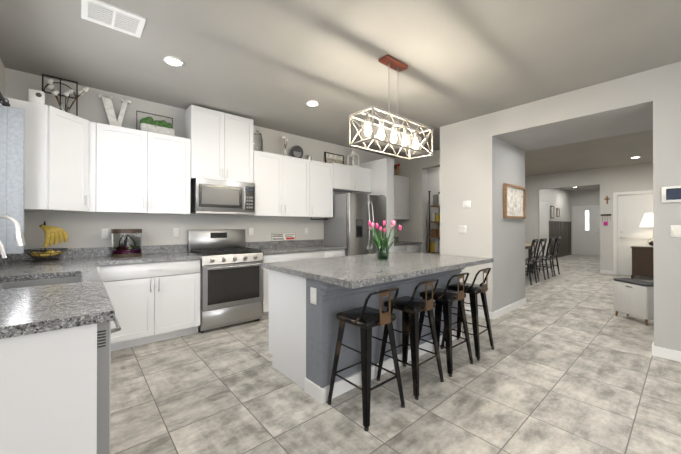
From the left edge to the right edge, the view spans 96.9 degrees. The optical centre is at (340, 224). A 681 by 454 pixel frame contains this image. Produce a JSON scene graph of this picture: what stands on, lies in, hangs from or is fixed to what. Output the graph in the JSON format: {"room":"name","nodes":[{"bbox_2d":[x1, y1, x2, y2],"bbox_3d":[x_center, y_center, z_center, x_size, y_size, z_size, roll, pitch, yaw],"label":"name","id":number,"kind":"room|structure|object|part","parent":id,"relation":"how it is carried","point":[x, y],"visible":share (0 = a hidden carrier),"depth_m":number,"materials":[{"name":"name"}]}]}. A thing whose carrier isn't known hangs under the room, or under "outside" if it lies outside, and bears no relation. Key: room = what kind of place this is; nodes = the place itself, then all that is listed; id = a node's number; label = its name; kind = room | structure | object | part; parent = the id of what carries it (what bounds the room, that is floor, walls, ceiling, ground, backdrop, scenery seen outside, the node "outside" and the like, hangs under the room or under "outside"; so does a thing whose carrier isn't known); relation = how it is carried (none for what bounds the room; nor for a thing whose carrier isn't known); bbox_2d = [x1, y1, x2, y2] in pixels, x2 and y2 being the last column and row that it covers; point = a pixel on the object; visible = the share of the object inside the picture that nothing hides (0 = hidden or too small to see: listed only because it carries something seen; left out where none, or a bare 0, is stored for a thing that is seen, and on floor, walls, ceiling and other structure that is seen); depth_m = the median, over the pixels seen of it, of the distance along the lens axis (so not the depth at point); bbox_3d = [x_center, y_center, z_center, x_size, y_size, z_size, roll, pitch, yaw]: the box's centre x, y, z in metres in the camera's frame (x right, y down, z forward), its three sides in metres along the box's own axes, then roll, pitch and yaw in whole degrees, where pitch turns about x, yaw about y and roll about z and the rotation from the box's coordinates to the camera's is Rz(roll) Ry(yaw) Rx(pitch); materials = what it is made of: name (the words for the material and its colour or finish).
{"room":"kitchen","nodes":[
{"label":"kitchen","id":0,"kind":"room"},
{"bbox_2d":[0,58,4,96],"bbox_3d":[-0.701,-0.136,-0.129,0.150,2.780,7.900,0,0,-41],"label":"wall","id":1,"kind":"structure","parent":0,"point":[2,79],"depth_m":2.82,"materials":[{"name":"paint"}]},
{"bbox_2d":[0,92,9,106],"bbox_3d":[-2.225,-0.973,1.841,0.121,0.056,1.569,0,0,-41],"label":"curtain rod","id":2,"kind":"object","parent":1,"relation":"attached to","point":[3,102],"visible":0.83,"depth_m":2.37,"materials":[{"name":"black metal"}]},
{"bbox_2d":[0,105,24,254],"bbox_3d":[-2.649,-0.354,2.397,0.193,1.175,0.023,0,0,-41],"label":"curtain","id":3,"kind":"object","parent":2,"relation":"hanging from","point":[12,129],"visible":1,"depth_m":2.41,"materials":[{"name":"fabric"}]},
{"bbox_2d":[5,68,427,252],"bbox_3d":[-0.632,-0.116,5.261,7.620,2.780,0.150,0,0,-41],"label":"wall","id":4,"kind":"structure","parent":0,"point":[82,230],"depth_m":3.68,"materials":[{"name":"paint"}]},
{"bbox_2d":[0,97,88,212],"bbox_3d":[-2.798,-0.595,2.874,0.614,0.920,0.613,0,0,-41],"label":"upper cabinet","id":5,"kind":"object","parent":4,"relation":"attached to","point":[56,160],"visible":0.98,"depth_m":2.71,"materials":[{"name":"white wood"}]},
{"bbox_2d":[28,74,88,115],"bbox_3d":[-2.715,-1.280,2.939,0.415,0.450,0.456,0,0,-41],"label":"frame","id":6,"kind":"object","parent":5,"relation":"on","point":[35,96],"visible":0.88,"depth_m":3.01,"materials":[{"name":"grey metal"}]},
{"bbox_2d":[101,228,109,238],"bbox_3d":[-2.649,0.098,3.403,0.072,0.115,0.008,0,0,-41],"label":"electrical outlet plate","id":7,"kind":"object","parent":4,"relation":"attached to","point":[105,232],"depth_m":3.40,"materials":[{"name":"white plastic"}]},
{"bbox_2d":[88,121,190,214],"bbox_3d":[-2.289,-0.592,3.488,0.960,0.920,0.353,0,0,-41],"label":"upper cabinet","id":8,"kind":"object","parent":4,"relation":"attached to","point":[133,171],"visible":0.96,"depth_m":3.35,"materials":[{"name":"white wood"}]},
{"bbox_2d":[99,94,130,126],"bbox_3d":[-2.546,-1.249,3.416,0.295,0.399,0.087,0,0,-41],"label":"decor","id":9,"kind":"object","parent":8,"relation":"on","point":[109,108],"visible":0.79,"depth_m":3.39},
{"bbox_2d":[136,110,172,129],"bbox_3d":[-2.253,-1.198,3.670,0.380,0.290,0.008,0,0,-41],"label":"frame","id":10,"kind":"object","parent":8,"relation":"on","point":[136,110],"depth_m":3.59,"materials":[{"name":"metal"}]},
{"bbox_2d":[139,116,174,135],"bbox_3d":[-2.169,-1.154,3.570,0.344,0.202,0.148,0,0,-41],"label":"planter","id":11,"kind":"object","parent":8,"relation":"on","point":[150,124],"depth_m":3.52,"materials":[{"name":"ceramic"}]},
{"bbox_2d":[173,228,179,236],"bbox_3d":[-2.104,0.100,3.876,0.072,0.115,0.008,0,0,-41],"label":"electrical outlet plate","id":12,"kind":"object","parent":4,"relation":"attached to","point":[176,231],"depth_m":3.87,"materials":[{"name":"white plastic"}]},
{"bbox_2d":[184,105,252,182],"bbox_3d":[-1.617,-1.025,4.073,0.810,0.900,0.353,0,0,-41],"label":"upper cabinet","id":13,"kind":"object","parent":4,"relation":"attached to","point":[221,145],"visible":0.92,"depth_m":3.93,"materials":[{"name":"white wood"}]},
{"bbox_2d":[190,178,254,214],"bbox_3d":[-1.573,-0.357,4.038,0.765,0.430,0.461,0,0,-41],"label":"microwave","id":14,"kind":"object","parent":13,"relation":"attached to","point":[215,197],"visible":1,"depth_m":3.86,"materials":[{"name":"silver metal"}]},
{"bbox_2d":[244,150,311,217],"bbox_3d":[-0.938,-0.588,4.684,1.009,0.920,0.318,0,0,-41],"label":"upper cabinet","id":15,"kind":"object","parent":4,"relation":"attached to","point":[287,186],"depth_m":4.53,"materials":[{"name":"white wood"}]},
{"bbox_2d":[253,130,262,151],"bbox_3d":[-1.214,-1.212,4.395,0.170,0.325,0.167,0,0,-41],"label":"glass jar","id":16,"kind":"object","parent":15,"relation":"on","point":[257,142],"visible":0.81,"depth_m":4.33,"materials":[{"name":"white glass"}]},
{"bbox_2d":[282,136,287,155],"bbox_3d":[-0.866,-1.212,4.707,0.093,0.327,0.090,0,0,-26],"label":"vase","id":17,"kind":"object","parent":15,"relation":"on","point":[285,152],"depth_m":4.68,"materials":[{"name":"ceramic"}]},
{"bbox_2d":[291,146,311,159],"bbox_3d":[-0.644,-1.167,4.947,0.357,0.240,0.108,0,0,-26],"label":"plate","id":18,"kind":"object","parent":15,"relation":"on","point":[296,151],"depth_m":4.92,"materials":[{"name":"ceramic"}]},
{"bbox_2d":[312,160,332,217],"bbox_3d":[-0.439,-0.586,5.117,0.549,0.920,0.318,0,0,-41],"label":"upper cabinet","id":19,"kind":"object","parent":4,"relation":"attached to","point":[322,172],"depth_m":5.04,"materials":[{"name":"white wood"}]},
{"bbox_2d":[331,163,370,193],"bbox_3d":[0.140,-0.847,5.598,0.945,0.445,0.353,0,0,-41],"label":"upper cabinet","id":20,"kind":"object","parent":4,"relation":"attached to","point":[349,178],"visible":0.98,"depth_m":5.48,"materials":[{"name":"white wood"}]},
{"bbox_2d":[324,152,343,163],"bbox_3d":[-0.108,-1.186,5.531,0.440,0.236,0.044,0,0,-41],"label":"picture","id":21,"kind":"object","parent":20,"relation":"on","point":[333,158],"visible":0.73,"depth_m":5.52,"materials":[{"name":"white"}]},
{"bbox_2d":[347,148,358,166],"bbox_3d":[0.238,-1.246,5.590,0.190,0.352,0.190,0,0,-41],"label":"decorative lantern","id":22,"kind":"object","parent":20,"relation":"on","point":[353,154],"visible":0.85,"depth_m":5.57,"materials":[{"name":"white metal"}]},
{"bbox_2d":[394,175,408,219],"bbox_3d":[1.040,-0.581,6.378,0.988,0.920,0.353,0,0,-41],"label":"upper cabinet","id":23,"kind":"object","parent":4,"relation":"attached to","point":[401,197],"visible":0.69,"depth_m":6.42,"materials":[{"name":"white wood"}]},
{"bbox_2d":[394,163,399,175],"bbox_3d":[1.212,-1.184,6.501,0.165,0.285,0.130,0,0,-41],"label":"rooster","id":24,"kind":"object","parent":23,"relation":"on","point":[396,168],"visible":0.92,"depth_m":6.47,"materials":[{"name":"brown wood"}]},
{"bbox_2d":[0,0,680,190],"bbox_3d":[5.532,-1.408,5.816,17.650,0.430,9.300,0,0,-41],"label":"ceiling","id":25,"kind":"structure","parent":0,"point":[276,65],"depth_m":2.75,"materials":[{"name":"paint"}]},
{"bbox_2d":[81,0,145,37],"bbox_3d":[-1.656,-1.510,2.205,0.360,0.013,0.290,0,0,-41],"label":"ceiling vent","id":26,"kind":"object","parent":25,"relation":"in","point":[112,16],"visible":1,"depth_m":2.19,"materials":[{"name":"white metal"}]},
{"bbox_2d":[163,56,183,66],"bbox_3d":[-1.540,-1.508,2.789,0.168,0.011,0.168,0,0,40],"label":"recessed light","id":27,"kind":"object","parent":25,"relation":"in","point":[173,61],"depth_m":2.78,"materials":[{"name":"white"}]},
{"bbox_2d":[306,101,318,106],"bbox_3d":[-0.346,-1.505,3.747,0.168,0.011,0.168,0,0,4],"label":"recessed light","id":28,"kind":"object","parent":25,"relation":"in","point":[310,103],"depth_m":3.74,"materials":[{"name":"white"}]},
{"bbox_2d":[349,54,432,159],"bbox_3d":[0.494,-1.100,2.809,0.882,0.827,0.297,0,0,-41],"label":"pendant light","id":29,"kind":"object","parent":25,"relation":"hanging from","point":[389,61],"depth_m":2.76,"materials":[{"name":"silver metal"}]},
{"bbox_3d":[0.494,-0.807,2.808,0.804,0.175,0.116,0,0,-41],"label":"pendant light shade","id":30,"kind":"part","parent":29,"relation":"part of","materials":[{"name":"glass"}]},
{"bbox_2d":[110,254,680,453],"bbox_3d":[5.532,1.337,5.806,17.650,0.120,9.300,0,0,-41],"label":"floor","id":31,"kind":"structure","parent":0,"point":[569,364],"depth_m":2.23,"materials":[{"name":"tile"}]},
{"bbox_2d":[0,323,96,453],"bbox_3d":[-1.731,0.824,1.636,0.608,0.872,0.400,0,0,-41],"label":"base cabinet","id":32,"kind":"object","parent":31,"relation":"on","point":[48,392],"depth_m":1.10,"materials":[{"name":"white wood"}]},
{"bbox_2d":[0,248,114,338],"bbox_3d":[-2.064,0.317,2.061,0.660,0.140,2.798,0,0,-41],"label":"countertop","id":33,"kind":"structure","parent":32,"relation":"on","point":[40,309],"depth_m":1.47,"materials":[{"name":"stone"}]},
{"bbox_2d":[0,215,25,257],"bbox_3d":[-2.007,0.140,1.736,0.228,0.410,0.543,0,0,-41],"label":"faucet","id":34,"kind":"object","parent":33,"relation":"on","point":[20,238],"visible":1,"depth_m":1.96,"materials":[{"name":"silver metal"}]},
{"bbox_2d":[0,276,81,288],"bbox_3d":[-1.916,0.475,1.926,0.408,0.174,0.598,0,0,-41],"label":"sink","id":35,"kind":"object","parent":33,"relation":"in","point":[21,284],"visible":0.02,"depth_m":2.13,"materials":[{"name":"silver metal"}]},
{"bbox_2d":[24,221,67,261],"bbox_3d":[-2.863,0.155,2.933,0.324,0.390,0.319,0,0,-41],"label":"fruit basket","id":36,"kind":"object","parent":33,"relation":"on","point":[54,234],"visible":1,"depth_m":2.91,"materials":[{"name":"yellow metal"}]},
{"bbox_2d":[97,315,120,453],"bbox_3d":[-1.356,0.819,1.282,0.653,0.861,0.615,0,0,-41],"label":"dishwasher","id":37,"kind":"object","parent":31,"relation":"on","point":[104,330],"visible":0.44,"depth_m":1.23,"materials":[{"name":"silver metal"}]},
{"bbox_2d":[100,259,199,351],"bbox_3d":[-2.151,0.831,3.404,0.915,0.873,0.653,0,0,-41],"label":"base cabinet","id":38,"kind":"object","parent":31,"relation":"on","point":[151,302],"visible":0.85,"depth_m":3.18,"materials":[{"name":"white wood"}]},
{"bbox_2d":[96,244,201,264],"bbox_3d":[-2.164,0.322,3.402,0.949,0.140,0.643,0,0,-41],"label":"countertop","id":39,"kind":"structure","parent":38,"relation":"on","point":[154,253],"depth_m":3.41,"materials":[{"name":"stone"}]},
{"bbox_2d":[111,229,141,257],"bbox_3d":[-2.385,0.199,3.374,0.282,0.305,0.282,0,0,-41],"label":"tank","id":40,"kind":"object","parent":39,"relation":"on","point":[126,242],"visible":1,"depth_m":3.27,"materials":[{"name":"clear glass"}]},
{"bbox_2d":[187,229,263,332],"bbox_3d":[-1.490,0.667,3.939,0.765,1.205,0.694,0,0,-41],"label":"range","id":41,"kind":"object","parent":31,"relation":"on","point":[231,281],"visible":1,"depth_m":3.76,"materials":[{"name":"silver metal"}]},
{"bbox_2d":[261,250,328,318],"bbox_3d":[-0.812,0.836,4.591,1.095,0.872,0.618,0,0,-41],"label":"base cabinet","id":42,"kind":"object","parent":31,"relation":"on","point":[270,258],"depth_m":4.14,"materials":[{"name":"white wood"}]},
{"bbox_2d":[245,239,346,254],"bbox_3d":[-0.664,0.327,4.704,1.476,0.140,0.643,0,0,-41],"label":"countertop","id":43,"kind":"structure","parent":42,"relation":"on","point":[268,247],"depth_m":4.73,"materials":[{"name":"stone"}]},
{"bbox_2d":[271,233,295,240],"bbox_3d":[-0.921,0.195,4.892,0.440,0.125,0.018,0,0,-41],"label":"sign","id":44,"kind":"object","parent":43,"relation":"on","point":[282,236],"visible":1,"depth_m":4.88,"materials":[{"name":"white paper"}]},
{"bbox_2d":[329,249,344,256],"bbox_3d":[-0.305,0.837,5.031,0.484,0.872,0.618,0,0,-41],"label":"base cabinet","id":45,"kind":"object","parent":31,"relation":"on","point":[332,253],"depth_m":4.83,"materials":[{"name":"white wood"}]},
{"bbox_2d":[324,192,385,255],"bbox_3d":[0.293,0.368,5.437,0.910,1.815,0.754,0,0,-41],"label":"refrigerator","id":46,"kind":"object","parent":31,"relation":"on","point":[347,225],"visible":0.48,"depth_m":5.12,"materials":[{"name":"grey metal"}]},
{"bbox_2d":[327,287,404,431],"bbox_3d":[0.177,0.843,2.113,0.390,0.839,0.390,0,0,-41],"label":"bar stool","id":47,"kind":"object","parent":31,"relation":"on","point":[365,318],"visible":0.98,"depth_m":2.00,"materials":[{"name":"black metal"}]},
{"bbox_2d":[269,267,464,403],"bbox_3d":[0.381,0.830,3.068,2.040,0.873,0.955,0,0,-41],"label":"kitchen island","id":48,"kind":"object","parent":31,"relation":"on","point":[304,321],"visible":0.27,"depth_m":2.39,"materials":[{"name":"white wood"}]},
{"bbox_2d":[261,251,493,287],"bbox_3d":[0.446,0.371,2.957,2.040,0.040,1.200,0,0,-41],"label":"island countertop","id":49,"kind":"structure","parent":48,"relation":"on","point":[353,271],"depth_m":2.53,"materials":[{"name":"stone"}]},
{"bbox_2d":[368,220,401,259],"bbox_3d":[0.423,0.150,3.069,0.373,0.400,0.360,0,0,-41],"label":"vase","id":50,"kind":"object","parent":49,"relation":"on","point":[382,251],"visible":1,"depth_m":3.00,"materials":[{"name":"green glass"}]},
{"bbox_2d":[360,158,393,251],"bbox_3d":[0.695,0.027,5.848,0.205,2.500,0.698,0,0,-41],"label":"panel","id":51,"kind":"object","parent":31,"relation":"on","point":[382,176],"visible":0.36,"depth_m":5.61,"materials":[{"name":"white"}]},
{"bbox_2d":[394,244,420,252],"bbox_3d":[1.138,0.842,6.260,0.988,0.873,0.653,0,0,-41],"label":"base cabinet","id":52,"kind":"object","parent":31,"relation":"on","point":[413,248],"visible":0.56,"depth_m":6.10,"materials":[{"name":"white wood"}]},
{"bbox_2d":[394,237,421,245],"bbox_3d":[1.133,0.333,6.265,0.993,0.140,0.643,0,0,-41],"label":"countertop","id":53,"kind":"structure","parent":52,"relation":"on","point":[397,242],"depth_m":6.19,"materials":[{"name":"stone"}]},
{"bbox_2d":[376,279,443,399],"bbox_3d":[0.563,0.845,2.447,0.401,0.839,0.401,0,0,-41],"label":"bar stool","id":54,"kind":"object","parent":31,"relation":"on","point":[411,308],"visible":0.92,"depth_m":2.37,"materials":[{"name":"black metal"}]},
{"bbox_2d":[428,191,439,253],"bbox_3d":[2.624,0.245,6.742,0.477,2.070,1.280,0,0,-41],"label":"shelf unit","id":55,"kind":"object","parent":31,"relation":"on","point":[433,247],"visible":0.17,"depth_m":6.99,"materials":[{"name":"grey metal"}]},
{"bbox_2d":[419,272,472,376],"bbox_3d":[0.940,0.846,2.775,0.397,0.839,0.397,0,0,-41],"label":"bar stool","id":56,"kind":"object","parent":31,"relation":"on","point":[445,298],"visible":0.81,"depth_m":2.67,"materials":[{"name":"black metal"}]},
{"bbox_2d":[441,268,493,360],"bbox_3d":[1.295,0.847,3.083,0.408,0.839,0.408,0,0,-41],"label":"bar stool","id":57,"kind":"object","parent":31,"relation":"on","point":[472,290],"visible":0.85,"depth_m":2.98,"materials":[{"name":"black metal"}]},
{"bbox_2d":[525,244,535,270],"bbox_3d":[4.095,0.904,7.805,2.500,0.760,1.000,0,0,-41],"label":"dining table","id":58,"kind":"object","parent":31,"relation":"on","point":[528,246],"visible":0.02,"depth_m":8.21,"materials":[{"name":"brown wood"}]},
{"bbox_2d":[525,239,538,284],"bbox_3d":[4.030,0.796,6.660,0.460,0.972,0.532,0,0,-41],"label":"dining chair","id":59,"kind":"object","parent":31,"relation":"on","point":[528,262],"visible":0.71,"depth_m":6.45,"materials":[{"name":"black"}]},
{"bbox_2d":[525,238,546,281],"bbox_3d":[4.477,0.797,7.061,0.456,0.972,0.529,0,0,-41],"label":"dining chair","id":60,"kind":"object","parent":31,"relation":"on","point":[542,251],"visible":0.71,"depth_m":6.88,"materials":[{"name":"black wood"}]},
{"bbox_2d":[527,238,554,278],"bbox_3d":[4.952,0.799,7.460,0.452,0.972,0.525,0,0,-41],"label":"dining chair","id":61,"kind":"object","parent":31,"relation":"on","point":[551,244],"visible":0.88,"depth_m":7.31,"materials":[{"name":"black"}]},
{"bbox_2d":[534,237,560,275],"bbox_3d":[5.383,0.800,7.847,0.440,0.972,0.514,0,0,-41],"label":"dining chair","id":62,"kind":"object","parent":31,"relation":"on","point":[557,249],"visible":0.81,"depth_m":7.67,"materials":[{"name":"black"}]},
{"bbox_2d":[613,278,653,325],"bbox_3d":[3.937,1.006,4.013,0.222,0.530,0.440,0,0,-3],"label":"cabinet","id":63,"kind":"object","parent":31,"relation":"on","point":[633,297],"visible":0.79,"depth_m":3.95,"materials":[{"name":"white wood"}]},
{"bbox_2d":[630,246,653,278],"bbox_3d":[7.337,0.901,6.938,0.360,0.760,0.940,0,0,-41],"label":"console table","id":64,"kind":"object","parent":31,"relation":"on","point":[642,260],"visible":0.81,"depth_m":7.04,"materials":[{"name":"brown wood"}]},
{"bbox_2d":[640,213,652,246],"bbox_3d":[7.264,0.125,7.010,0.460,0.790,0.460,0,0,-41],"label":"table lamp","id":65,"kind":"object","parent":64,"relation":"on","point":[647,220],"visible":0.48,"depth_m":6.98,"materials":[{"name":"white fabric"}]},
{"bbox_2d":[652,344,680,361],"bbox_3d":[4.274,1.213,1.486,0.015,0.095,3.824,0,0,-41],"label":"baseboard","id":66,"kind":"structure","parent":31,"relation":"on","point":[666,353],"depth_m":2.85,"materials":[{"name":"white wood"}]},
{"bbox_2d":[398,150,439,253],"bbox_3d":[1.933,-0.112,6.196,0.120,2.780,1.800,0,0,-41],"label":"wall","id":67,"kind":"structure","parent":0,"point":[413,225],"depth_m":6.39,"materials":[{"name":"paint"}]},
{"bbox_2d":[440,113,524,311],"bbox_3d":[2.273,-0.117,4.783,1.220,2.780,0.780,0,0,-41],"label":"wall","id":68,"kind":"structure","parent":0,"point":[480,164],"depth_m":4.32,"materials":[{"name":"paint"}]},
{"bbox_2d":[459,225,466,232],"bbox_3d":[1.769,0.066,4.378,0.009,0.115,0.118,0,0,-41],"label":"electrical outlet plate","id":69,"kind":"object","parent":68,"relation":"attached to","point":[462,228],"depth_m":4.38,"materials":[{"name":"white plastic"}]},
{"bbox_2d":[465,306,490,318],"bbox_3d":[1.781,1.224,4.358,0.015,0.095,0.750,0,0,-41],"label":"baseboard","id":70,"kind":"structure","parent":68,"relation":"attached to","point":[480,312],"depth_m":4.18,"materials":[{"name":"white wood"}]},
{"bbox_2d":[491,298,526,318],"bbox_3d":[2.522,1.224,4.468,1.278,0.095,0.014,0,0,-41],"label":"baseboard","id":71,"kind":"structure","parent":68,"relation":"attached to","point":[508,308],"depth_m":4.39,"materials":[{"name":"white wood"}]},
{"bbox_2d":[503,183,525,218],"bbox_3d":[2.627,-0.343,4.544,0.780,0.490,0.045,0,0,-41],"label":"framed picture","id":72,"kind":"object","parent":68,"relation":"attached to","point":[514,201],"visible":1,"depth_m":4.51,"materials":[{"name":"beige paper"}]},
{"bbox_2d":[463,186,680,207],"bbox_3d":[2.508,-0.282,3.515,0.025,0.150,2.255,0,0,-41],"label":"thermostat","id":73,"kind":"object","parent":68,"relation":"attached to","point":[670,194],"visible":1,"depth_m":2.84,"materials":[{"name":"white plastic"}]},
{"bbox_2d":[525,178,536,258],"bbox_3d":[7.964,-0.092,11.498,6.000,2.780,0.140,0,0,-41],"label":"wall","id":74,"kind":"structure","parent":0,"point":[530,183],"depth_m":9.21,"materials":[{"name":"paint"}]},
{"bbox_2d":[540,201,548,255],"bbox_3d":[7.350,0.238,10.885,0.980,2.115,0.016,0,0,-41],"label":"door","id":75,"kind":"structure","parent":74,"relation":"in","point":[544,219],"depth_m":10.91,"materials":[{"name":"white"}]},
{"bbox_2d":[549,221,570,257],"bbox_3d":[8.960,0.581,12.270,3.199,1.440,0.034,0,0,-41],"label":"wainscoting","id":76,"kind":"structure","parent":74,"relation":"attached to","point":[562,229],"depth_m":12.35,"materials":[{"name":"brown wood"}]},
{"bbox_2d":[572,205,599,255],"bbox_3d":[10.572,0.241,12.933,0.159,2.125,1.020,0,0,-41],"label":"front door","id":77,"kind":"structure","parent":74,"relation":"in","point":[585,230],"depth_m":12.95,"materials":[{"name":"white wood"}]},
{"bbox_2d":[550,206,553,217],"bbox_3d":[8.088,-0.487,11.524,0.400,0.470,0.024,0,0,-41],"label":"art","id":78,"kind":"object","parent":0,"point":[552,212],"depth_m":11.47,"materials":[{"name":"white paper"}]},
{"bbox_2d":[537,162,652,270],"bbox_3d":[7.170,-0.106,7.730,0.140,2.780,3.650,0,0,-41],"label":"wall","id":79,"kind":"structure","parent":0,"point":[610,181],"depth_m":8.19,"materials":[{"name":"paint"}]},
{"bbox_2d":[601,196,610,224],"bbox_3d":[6.924,-0.366,7.875,0.040,0.760,0.210,0,0,-41],"label":"cross","id":80,"kind":"object","parent":79,"relation":"attached to","point":[607,215],"visible":0.94,"depth_m":7.87,"materials":[{"name":"brown wood"}]},
{"bbox_2d":[600,270,612,274],"bbox_3d":[6.941,1.237,7.871,0.014,0.095,0.270,0,0,-41],"label":"baseboard","id":81,"kind":"structure","parent":79,"relation":"attached to","point":[601,271],"depth_m":7.87,"materials":[{"name":"white wood"}]},
{"bbox_2d":[613,190,653,277],"bbox_3d":[7.411,0.225,7.421,0.159,2.115,1.040,0,0,-41],"label":"door","id":82,"kind":"structure","parent":79,"relation":"in","point":[631,209],"depth_m":7.60,"materials":[{"name":"white wood"}]},
{"bbox_2d":[601,168,604,269],"bbox_3d":[9.225,-0.098,9.938,6.140,2.780,0.150,0,0,-41],"label":"wall","id":83,"kind":"structure","parent":0,"point":[602,169],"depth_m":7.93,"materials":[{"name":"paint"}]},
{"bbox_2d":[670,225,680,237],"bbox_3d":[3.142,0.060,2.796,0.009,0.115,0.118,0,0,-41],"label":"electrical outlet plate","id":84,"kind":"object","parent":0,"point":[675,230],"depth_m":2.81,"materials":[{"name":"white plastic"}]}
]}

